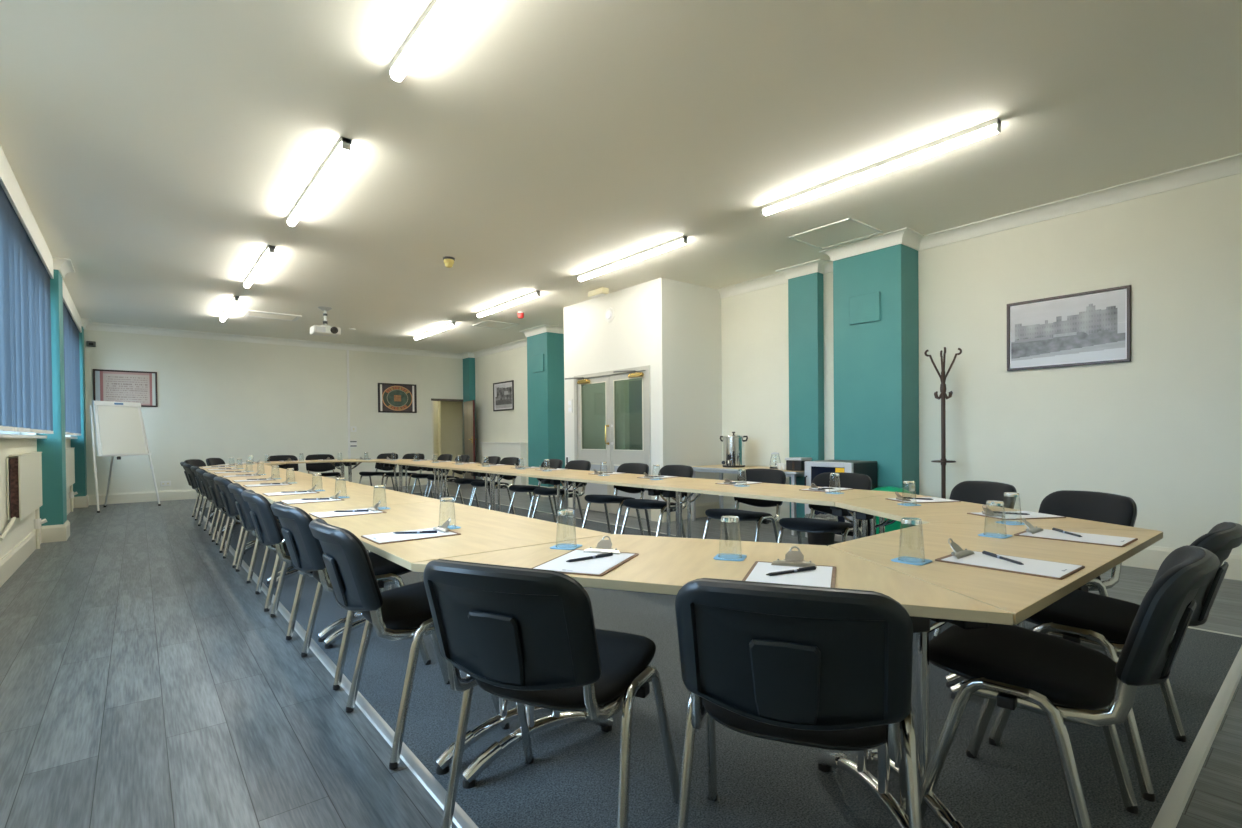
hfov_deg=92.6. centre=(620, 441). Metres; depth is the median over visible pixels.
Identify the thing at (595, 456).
door
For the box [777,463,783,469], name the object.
cup
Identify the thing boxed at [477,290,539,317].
strip light
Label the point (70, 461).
radiator
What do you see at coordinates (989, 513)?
clipboard
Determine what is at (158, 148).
ceiling
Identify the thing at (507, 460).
chair
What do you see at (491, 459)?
chair
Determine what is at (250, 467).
conference table
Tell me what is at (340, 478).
glass tumbler
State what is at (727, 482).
clipboard
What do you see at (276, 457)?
chair
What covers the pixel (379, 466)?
chair
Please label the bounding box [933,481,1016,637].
chair
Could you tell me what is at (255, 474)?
clipboard
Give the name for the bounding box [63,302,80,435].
vertical blind
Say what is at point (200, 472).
chair
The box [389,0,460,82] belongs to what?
strip light
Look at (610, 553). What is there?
pen
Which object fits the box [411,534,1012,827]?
conference table
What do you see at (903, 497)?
pen
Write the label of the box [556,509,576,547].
glass tumbler
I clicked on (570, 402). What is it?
light switch
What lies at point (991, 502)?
glass tumbler
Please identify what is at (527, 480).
baseboard
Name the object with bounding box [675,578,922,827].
chair
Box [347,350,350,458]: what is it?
cable trunking
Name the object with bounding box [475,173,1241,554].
wall
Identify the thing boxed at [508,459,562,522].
chair
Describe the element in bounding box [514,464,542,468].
clipboard
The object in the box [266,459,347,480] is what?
conference table
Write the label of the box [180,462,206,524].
chair
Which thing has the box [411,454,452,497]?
chair
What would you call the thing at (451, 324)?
strip light
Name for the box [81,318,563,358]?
coving
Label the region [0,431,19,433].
window
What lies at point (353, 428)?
light switch
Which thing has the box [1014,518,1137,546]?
clipboard
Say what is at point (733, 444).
urn
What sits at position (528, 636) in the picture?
chair
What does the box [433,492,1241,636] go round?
threshold strip
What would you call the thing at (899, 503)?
coaster
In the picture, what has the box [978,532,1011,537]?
coaster
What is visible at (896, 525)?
recycling bin
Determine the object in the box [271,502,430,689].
chair
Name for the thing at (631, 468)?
chair
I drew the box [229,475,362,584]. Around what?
conference table
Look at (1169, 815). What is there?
threshold strip
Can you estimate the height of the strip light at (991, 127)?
0.082 m
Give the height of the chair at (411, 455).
0.815 m
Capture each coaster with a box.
[447,525,460,529]
[550,543,581,549]
[713,553,746,560]
[891,556,931,564]
[898,503,920,505]
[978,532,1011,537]
[995,521,1024,524]
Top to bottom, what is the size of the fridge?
0.826 m
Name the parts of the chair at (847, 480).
leg, leg, seat, backrest, leg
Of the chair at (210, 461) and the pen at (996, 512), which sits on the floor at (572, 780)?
the chair at (210, 461)
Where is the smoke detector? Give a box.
[443,256,454,267]
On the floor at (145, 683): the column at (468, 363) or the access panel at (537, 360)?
the column at (468, 363)
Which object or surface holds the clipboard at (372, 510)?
on the conference table at (482, 530)
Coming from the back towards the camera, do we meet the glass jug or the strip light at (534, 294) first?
the strip light at (534, 294)
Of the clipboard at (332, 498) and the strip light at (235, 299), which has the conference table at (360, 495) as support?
the clipboard at (332, 498)
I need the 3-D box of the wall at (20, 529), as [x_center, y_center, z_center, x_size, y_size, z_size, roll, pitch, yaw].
[-4.566,-0.439,4.050,0.250,3.120,15.250,-1,1,-39]
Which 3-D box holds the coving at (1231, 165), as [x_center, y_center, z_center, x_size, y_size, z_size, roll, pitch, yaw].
[3.458,-2.030,5.348,0.486,0.115,7.130,-1,1,-39]
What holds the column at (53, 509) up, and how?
on the floor at (145, 683)
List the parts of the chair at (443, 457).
leg, seat, leg, backrest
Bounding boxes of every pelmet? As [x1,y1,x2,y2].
[0,145,53,278]
[62,279,81,332]
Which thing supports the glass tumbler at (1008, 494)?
on the coaster at (1007, 522)
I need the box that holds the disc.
[605,307,613,321]
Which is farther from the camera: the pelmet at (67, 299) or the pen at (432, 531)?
the pelmet at (67, 299)
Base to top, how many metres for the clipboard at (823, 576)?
0.056 m
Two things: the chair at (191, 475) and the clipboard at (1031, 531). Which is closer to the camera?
the clipboard at (1031, 531)
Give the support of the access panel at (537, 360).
attached to the column at (545, 389)
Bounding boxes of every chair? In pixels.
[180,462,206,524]
[183,463,212,530]
[184,459,214,516]
[190,466,221,541]
[196,469,230,552]
[203,473,275,567]
[206,458,224,511]
[214,476,280,583]
[228,483,335,611]
[241,490,363,639]
[267,455,298,470]
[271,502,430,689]
[305,454,340,477]
[309,518,509,769]
[359,453,397,488]
[384,453,424,495]
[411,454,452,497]
[423,559,679,827]
[427,455,469,503]
[454,456,500,507]
[470,457,519,514]
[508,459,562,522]
[532,460,590,528]
[582,463,648,535]
[620,465,692,537]
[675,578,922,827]
[703,469,785,542]
[777,472,871,543]
[920,545,1219,827]
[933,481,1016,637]
[988,522,1241,801]
[1024,490,1136,657]
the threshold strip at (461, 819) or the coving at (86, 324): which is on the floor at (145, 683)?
the threshold strip at (461, 819)
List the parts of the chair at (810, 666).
leg, leg, backrest, seat, leg, leg, rail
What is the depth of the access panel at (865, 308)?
6.22 m
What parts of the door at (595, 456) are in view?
closer arm, panel, pull handle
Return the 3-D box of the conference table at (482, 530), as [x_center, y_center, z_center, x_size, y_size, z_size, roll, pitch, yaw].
[-0.861,0.732,2.735,0.793,0.724,1.646,-1,1,-39]
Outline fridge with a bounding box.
[804,460,876,541]
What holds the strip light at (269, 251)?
attached to the ceiling
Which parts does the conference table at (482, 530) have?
leg, leg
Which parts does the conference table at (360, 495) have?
leg, leg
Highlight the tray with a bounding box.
[99,453,151,456]
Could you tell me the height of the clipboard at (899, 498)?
0.056 m
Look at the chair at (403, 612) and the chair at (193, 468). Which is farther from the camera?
the chair at (193, 468)
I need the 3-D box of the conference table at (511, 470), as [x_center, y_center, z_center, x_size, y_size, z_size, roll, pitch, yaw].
[-1.089,0.692,6.813,0.793,0.724,1.646,-1,1,-39]
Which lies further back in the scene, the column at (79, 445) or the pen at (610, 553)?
the column at (79, 445)
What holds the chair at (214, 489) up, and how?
on the floor at (572, 780)
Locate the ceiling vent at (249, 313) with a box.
[243,310,301,320]
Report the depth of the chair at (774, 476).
4.87 m
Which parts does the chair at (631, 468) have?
leg, leg, seat, leg, backrest, leg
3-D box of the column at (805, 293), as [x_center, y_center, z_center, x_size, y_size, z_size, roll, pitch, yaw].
[2.235,-0.535,7.165,0.128,3.120,0.406,-1,1,-39]
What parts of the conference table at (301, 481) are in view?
leg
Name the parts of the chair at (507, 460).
leg, seat, backrest, leg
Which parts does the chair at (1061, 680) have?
leg, leg, rail, seat, leg, leg, backrest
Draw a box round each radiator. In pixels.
[0,452,46,548]
[66,448,77,511]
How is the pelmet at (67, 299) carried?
attached to the ceiling
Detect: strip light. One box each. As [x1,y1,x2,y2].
[220,296,239,321]
[244,245,275,287]
[287,137,351,226]
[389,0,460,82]
[414,322,455,339]
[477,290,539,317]
[578,235,687,281]
[762,118,1000,215]
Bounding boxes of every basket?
[804,513,837,545]
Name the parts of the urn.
lid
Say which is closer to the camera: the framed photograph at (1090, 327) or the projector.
the framed photograph at (1090, 327)
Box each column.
[36,269,66,525]
[71,327,86,496]
[463,358,475,462]
[527,332,564,486]
[788,272,823,517]
[833,244,918,526]
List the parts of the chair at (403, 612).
backrest, leg, seat, leg, leg, leg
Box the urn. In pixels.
[720,432,747,467]
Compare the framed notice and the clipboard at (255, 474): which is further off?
the framed notice
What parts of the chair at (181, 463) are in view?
leg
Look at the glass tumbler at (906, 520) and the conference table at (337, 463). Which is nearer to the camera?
the glass tumbler at (906, 520)
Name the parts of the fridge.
door glass, door, panel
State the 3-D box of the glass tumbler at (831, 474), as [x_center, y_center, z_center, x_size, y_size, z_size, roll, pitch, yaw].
[1.381,0.271,3.836,0.075,0.126,0.075,-1,1,-39]
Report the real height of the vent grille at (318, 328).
0.080 m
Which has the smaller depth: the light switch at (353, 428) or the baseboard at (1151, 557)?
the baseboard at (1151, 557)
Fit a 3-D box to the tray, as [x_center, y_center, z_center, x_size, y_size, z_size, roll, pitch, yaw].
[-7.982,0.222,9.572,0.075,0.030,0.740,0,1,16]
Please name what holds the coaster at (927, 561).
on the conference table at (1023, 596)
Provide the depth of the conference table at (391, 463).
9.14 m
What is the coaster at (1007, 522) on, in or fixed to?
on the conference table at (867, 508)
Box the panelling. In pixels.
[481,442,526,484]
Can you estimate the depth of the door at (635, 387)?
9.64 m
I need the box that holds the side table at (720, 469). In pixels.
[691,465,804,534]
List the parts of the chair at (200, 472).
leg, leg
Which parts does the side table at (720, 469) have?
leg, leg, leg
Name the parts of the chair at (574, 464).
leg, leg, seat, leg, backrest, leg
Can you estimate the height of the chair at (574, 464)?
0.815 m
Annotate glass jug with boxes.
[770,452,780,468]
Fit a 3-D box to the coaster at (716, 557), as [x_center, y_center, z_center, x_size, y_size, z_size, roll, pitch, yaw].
[0.344,0.366,1.871,0.094,0.003,0.094,0,1,21]
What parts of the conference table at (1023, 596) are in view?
leg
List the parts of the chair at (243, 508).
leg, leg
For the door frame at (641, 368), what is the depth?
7.97 m
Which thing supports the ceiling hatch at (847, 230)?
attached to the ceiling
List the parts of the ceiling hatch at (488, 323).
panel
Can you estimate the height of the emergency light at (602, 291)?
0.088 m
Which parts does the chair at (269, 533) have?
backrest, leg, seat, leg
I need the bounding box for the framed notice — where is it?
[93,369,157,406]
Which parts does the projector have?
ceiling plate, casing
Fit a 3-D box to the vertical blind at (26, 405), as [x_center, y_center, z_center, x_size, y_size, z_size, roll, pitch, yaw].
[-5.037,-0.992,4.976,0.083,1.834,3.905,-1,1,-39]
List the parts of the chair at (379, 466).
seat, backrest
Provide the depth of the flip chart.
9.56 m
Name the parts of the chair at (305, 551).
backrest, leg, leg, seat, rail, leg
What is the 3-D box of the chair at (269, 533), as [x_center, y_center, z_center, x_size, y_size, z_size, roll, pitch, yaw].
[-1.905,0.687,3.572,0.630,0.815,0.567,-1,1,-39]
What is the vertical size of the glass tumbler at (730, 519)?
0.126 m
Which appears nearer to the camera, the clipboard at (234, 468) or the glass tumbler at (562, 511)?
the glass tumbler at (562, 511)
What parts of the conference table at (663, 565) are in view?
leg, leg, rail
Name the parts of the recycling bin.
lid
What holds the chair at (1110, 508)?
on the floor at (572, 780)
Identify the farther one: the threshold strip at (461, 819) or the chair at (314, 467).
the chair at (314, 467)
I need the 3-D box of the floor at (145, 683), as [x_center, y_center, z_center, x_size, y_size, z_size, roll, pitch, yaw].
[-1.609,1.120,6.336,7.780,0.100,15.450,-1,1,-39]
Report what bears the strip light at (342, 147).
attached to the ceiling
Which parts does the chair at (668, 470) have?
leg, leg, seat, leg, backrest, leg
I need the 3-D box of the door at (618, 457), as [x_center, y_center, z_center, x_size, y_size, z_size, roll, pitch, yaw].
[0.060,0.037,8.083,0.192,1.983,0.789,-1,1,-39]
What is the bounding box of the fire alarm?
[518,311,523,318]
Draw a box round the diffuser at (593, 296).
[589,294,605,298]
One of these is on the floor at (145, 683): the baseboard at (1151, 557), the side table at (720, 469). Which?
the side table at (720, 469)
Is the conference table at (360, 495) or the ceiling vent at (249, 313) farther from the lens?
the ceiling vent at (249, 313)
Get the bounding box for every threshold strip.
[196,508,478,827]
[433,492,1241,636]
[1151,646,1241,827]
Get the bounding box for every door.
[433,401,462,477]
[464,400,475,478]
[565,375,610,512]
[610,370,646,518]
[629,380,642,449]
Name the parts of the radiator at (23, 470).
panel, panel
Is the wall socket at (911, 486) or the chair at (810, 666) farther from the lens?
the wall socket at (911, 486)
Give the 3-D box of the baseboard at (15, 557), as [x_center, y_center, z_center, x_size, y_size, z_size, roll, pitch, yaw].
[-1.673,0.977,6.412,7.180,0.185,15.250,-1,1,-39]
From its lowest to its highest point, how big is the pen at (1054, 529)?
0.011 m
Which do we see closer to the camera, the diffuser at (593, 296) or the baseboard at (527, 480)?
the diffuser at (593, 296)
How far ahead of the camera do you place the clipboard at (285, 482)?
4.93 m
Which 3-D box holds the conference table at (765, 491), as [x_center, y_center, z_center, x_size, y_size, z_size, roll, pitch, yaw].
[0.999,0.699,4.251,0.793,0.724,1.646,-1,1,-39]
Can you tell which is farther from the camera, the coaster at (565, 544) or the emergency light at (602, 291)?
the emergency light at (602, 291)
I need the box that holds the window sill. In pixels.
[0,434,46,438]
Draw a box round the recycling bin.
[873,487,910,533]
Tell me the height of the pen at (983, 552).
0.011 m
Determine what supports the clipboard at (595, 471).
on the conference table at (629, 480)
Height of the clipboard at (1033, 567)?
0.056 m
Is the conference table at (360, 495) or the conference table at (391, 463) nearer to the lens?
the conference table at (360, 495)
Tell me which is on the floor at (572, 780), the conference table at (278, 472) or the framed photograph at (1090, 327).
the conference table at (278, 472)
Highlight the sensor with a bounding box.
[86,341,95,346]
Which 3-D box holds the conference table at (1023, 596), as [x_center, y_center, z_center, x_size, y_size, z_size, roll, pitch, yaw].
[1.248,0.719,2.047,1.592,0.724,0.693,-1,1,-39]
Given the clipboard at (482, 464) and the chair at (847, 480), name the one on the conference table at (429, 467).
the clipboard at (482, 464)
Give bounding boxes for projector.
[310,306,340,336]
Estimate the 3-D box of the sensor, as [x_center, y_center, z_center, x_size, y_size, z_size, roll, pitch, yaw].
[-9.078,-1.665,10.168,0.120,0.090,0.058,-1,1,-39]
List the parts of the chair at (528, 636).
leg, backrest, leg, seat, leg, rail, leg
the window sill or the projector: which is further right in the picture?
the projector
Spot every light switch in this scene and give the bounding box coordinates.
[351,426,356,431]
[568,399,572,412]
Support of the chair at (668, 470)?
on the floor at (572, 780)
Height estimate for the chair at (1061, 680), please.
0.815 m
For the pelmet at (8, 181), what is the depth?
4.82 m
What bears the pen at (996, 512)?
on the clipboard at (989, 513)
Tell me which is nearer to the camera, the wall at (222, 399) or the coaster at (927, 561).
the coaster at (927, 561)
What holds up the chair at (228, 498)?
on the floor at (572, 780)
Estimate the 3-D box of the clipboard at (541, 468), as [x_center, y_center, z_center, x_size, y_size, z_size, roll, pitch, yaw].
[-0.789,0.300,6.776,0.322,0.056,0.230,-1,1,-39]
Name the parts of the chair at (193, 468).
leg, leg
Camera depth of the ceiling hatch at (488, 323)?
10.62 m
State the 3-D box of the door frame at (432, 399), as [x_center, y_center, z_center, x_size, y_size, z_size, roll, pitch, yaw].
[-4.154,0.002,14.295,0.880,2.020,0.150,-1,1,-39]
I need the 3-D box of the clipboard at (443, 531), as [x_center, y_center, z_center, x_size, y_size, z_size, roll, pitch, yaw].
[-0.828,0.346,2.345,0.322,0.056,0.230,-1,1,-39]
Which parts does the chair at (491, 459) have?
leg, seat, leg, leg, backrest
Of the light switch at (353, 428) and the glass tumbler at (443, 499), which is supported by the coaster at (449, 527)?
the glass tumbler at (443, 499)
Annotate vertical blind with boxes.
[0,184,52,433]
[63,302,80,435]
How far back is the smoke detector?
6.61 m
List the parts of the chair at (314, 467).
backrest, seat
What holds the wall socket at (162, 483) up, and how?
attached to the wall at (222, 399)
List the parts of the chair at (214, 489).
leg, leg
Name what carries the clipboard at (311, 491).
on the conference table at (360, 495)
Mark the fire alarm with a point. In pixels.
(520, 313)
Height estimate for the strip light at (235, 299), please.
0.082 m
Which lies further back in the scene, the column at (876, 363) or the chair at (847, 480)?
the column at (876, 363)
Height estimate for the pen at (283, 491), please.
0.011 m
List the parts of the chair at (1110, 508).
backrest, leg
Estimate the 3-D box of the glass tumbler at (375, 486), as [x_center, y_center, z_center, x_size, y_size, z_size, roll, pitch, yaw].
[-1.317,0.303,3.237,0.075,0.126,0.075,-1,1,-39]
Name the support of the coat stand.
on the floor at (145, 683)
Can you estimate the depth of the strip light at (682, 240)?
6.54 m
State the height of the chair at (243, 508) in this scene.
0.815 m
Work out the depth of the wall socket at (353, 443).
12.87 m
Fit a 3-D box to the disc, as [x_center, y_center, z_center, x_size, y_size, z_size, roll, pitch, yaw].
[-0.170,-1.780,8.371,0.030,0.210,0.210,-1,1,-39]
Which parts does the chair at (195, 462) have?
leg, backrest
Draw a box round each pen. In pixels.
[282,491,306,492]
[302,498,329,499]
[334,510,368,511]
[393,530,436,533]
[566,552,612,561]
[766,566,815,575]
[903,497,932,499]
[982,551,1023,564]
[993,511,1029,514]
[1052,528,1081,536]
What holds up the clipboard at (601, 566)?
on the conference table at (663, 565)
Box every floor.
[0,483,1241,827]
[200,492,1241,827]
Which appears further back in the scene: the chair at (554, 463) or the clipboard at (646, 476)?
the chair at (554, 463)
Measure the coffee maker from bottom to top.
0.145 m
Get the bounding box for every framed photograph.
[493,380,513,410]
[1007,285,1130,370]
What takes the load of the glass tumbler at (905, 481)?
on the coaster at (899, 503)
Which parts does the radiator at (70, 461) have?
panel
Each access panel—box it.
[532,354,543,372]
[849,291,880,324]
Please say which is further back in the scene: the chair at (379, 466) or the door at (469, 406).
the door at (469, 406)
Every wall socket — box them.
[160,481,170,485]
[350,440,356,446]
[909,484,914,491]
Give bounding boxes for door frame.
[431,398,463,483]
[574,365,650,519]
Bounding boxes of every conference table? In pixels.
[199,465,282,527]
[203,462,285,517]
[210,469,312,546]
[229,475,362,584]
[254,485,439,641]
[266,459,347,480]
[307,501,609,774]
[340,459,413,491]
[377,459,454,498]
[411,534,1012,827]
[414,462,513,510]
[463,466,591,524]
[533,471,707,536]
[643,479,900,539]
[828,522,1162,827]
[835,492,1156,687]
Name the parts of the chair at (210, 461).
backrest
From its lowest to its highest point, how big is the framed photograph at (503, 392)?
0.640 m
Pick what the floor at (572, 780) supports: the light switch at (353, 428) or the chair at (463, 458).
the chair at (463, 458)
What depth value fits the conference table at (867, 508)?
2.90 m
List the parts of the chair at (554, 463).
leg, seat, leg, leg, backrest, leg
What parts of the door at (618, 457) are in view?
closer arm, panel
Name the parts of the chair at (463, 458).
leg, seat, leg, backrest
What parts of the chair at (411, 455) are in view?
seat, leg, backrest, leg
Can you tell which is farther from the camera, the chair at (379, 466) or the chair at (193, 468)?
the chair at (379, 466)
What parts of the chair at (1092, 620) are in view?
leg, rail, seat, leg, leg, backrest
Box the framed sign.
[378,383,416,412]
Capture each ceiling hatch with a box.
[472,320,518,329]
[787,217,882,249]
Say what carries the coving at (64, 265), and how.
attached to the column at (53, 509)
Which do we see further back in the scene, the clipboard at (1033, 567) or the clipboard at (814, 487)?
the clipboard at (814, 487)
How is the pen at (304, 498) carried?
on the clipboard at (332, 498)
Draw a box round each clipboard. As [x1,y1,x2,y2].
[207,465,237,469]
[214,467,247,473]
[222,471,260,476]
[232,474,274,481]
[243,478,291,486]
[262,484,319,495]
[280,490,343,504]
[309,500,386,518]
[361,518,460,543]
[478,463,501,465]
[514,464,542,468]
[533,536,638,575]
[537,466,568,470]
[590,469,626,474]
[637,472,675,478]
[715,477,761,484]
[742,546,835,587]
[800,483,852,491]
[885,491,960,502]
[935,538,1084,579]
[967,505,1065,519]
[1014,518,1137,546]
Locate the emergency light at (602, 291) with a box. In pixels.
[588,287,608,298]
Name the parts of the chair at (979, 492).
leg, backrest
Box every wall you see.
[0,432,70,558]
[84,330,463,494]
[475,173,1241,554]
[563,277,721,507]
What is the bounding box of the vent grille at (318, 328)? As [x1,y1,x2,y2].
[316,326,325,331]
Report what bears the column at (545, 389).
on the floor at (145, 683)
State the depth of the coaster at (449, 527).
2.52 m
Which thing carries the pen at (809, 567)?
on the clipboard at (823, 576)
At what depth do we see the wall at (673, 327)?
8.02 m
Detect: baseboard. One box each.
[0,477,789,586]
[526,480,561,496]
[1122,546,1241,580]
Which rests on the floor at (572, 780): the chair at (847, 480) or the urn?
the chair at (847, 480)
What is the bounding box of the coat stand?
[924,347,961,498]
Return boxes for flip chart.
[90,401,160,512]
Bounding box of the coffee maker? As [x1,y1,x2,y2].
[785,457,811,470]
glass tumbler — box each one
[335,477,346,497]
[374,485,386,508]
[438,497,455,527]
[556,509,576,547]
[718,516,741,558]
[829,473,840,492]
[898,517,924,562]
[902,480,916,504]
[984,500,1006,536]
[1001,492,1021,523]
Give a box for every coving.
[52,257,74,278]
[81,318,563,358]
[716,153,1241,298]
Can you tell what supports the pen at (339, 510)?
on the clipboard at (372, 510)
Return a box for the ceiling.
[0,0,1241,352]
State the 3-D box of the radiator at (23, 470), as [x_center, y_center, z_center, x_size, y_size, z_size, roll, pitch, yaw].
[-5.389,0.613,5.372,0.110,1.004,2.040,-1,1,-39]
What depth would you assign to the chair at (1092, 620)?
1.94 m
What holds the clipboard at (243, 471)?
on the conference table at (278, 472)
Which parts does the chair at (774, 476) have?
leg, leg, seat, leg, backrest, leg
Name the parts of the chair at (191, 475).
leg, leg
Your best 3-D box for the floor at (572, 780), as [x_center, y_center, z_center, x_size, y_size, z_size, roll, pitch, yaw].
[-1.752,1.068,6.367,3.860,0.006,11.420,-1,1,-39]
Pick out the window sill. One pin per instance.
(1, 435)
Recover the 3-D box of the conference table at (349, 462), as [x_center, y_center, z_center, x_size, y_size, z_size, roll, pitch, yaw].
[-4.261,0.687,10.229,1.592,0.724,0.693,0,1,21]
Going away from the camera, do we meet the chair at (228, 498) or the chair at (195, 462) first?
the chair at (228, 498)
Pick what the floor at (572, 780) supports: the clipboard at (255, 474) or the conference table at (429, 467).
the conference table at (429, 467)
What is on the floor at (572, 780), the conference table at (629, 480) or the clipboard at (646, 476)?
the conference table at (629, 480)

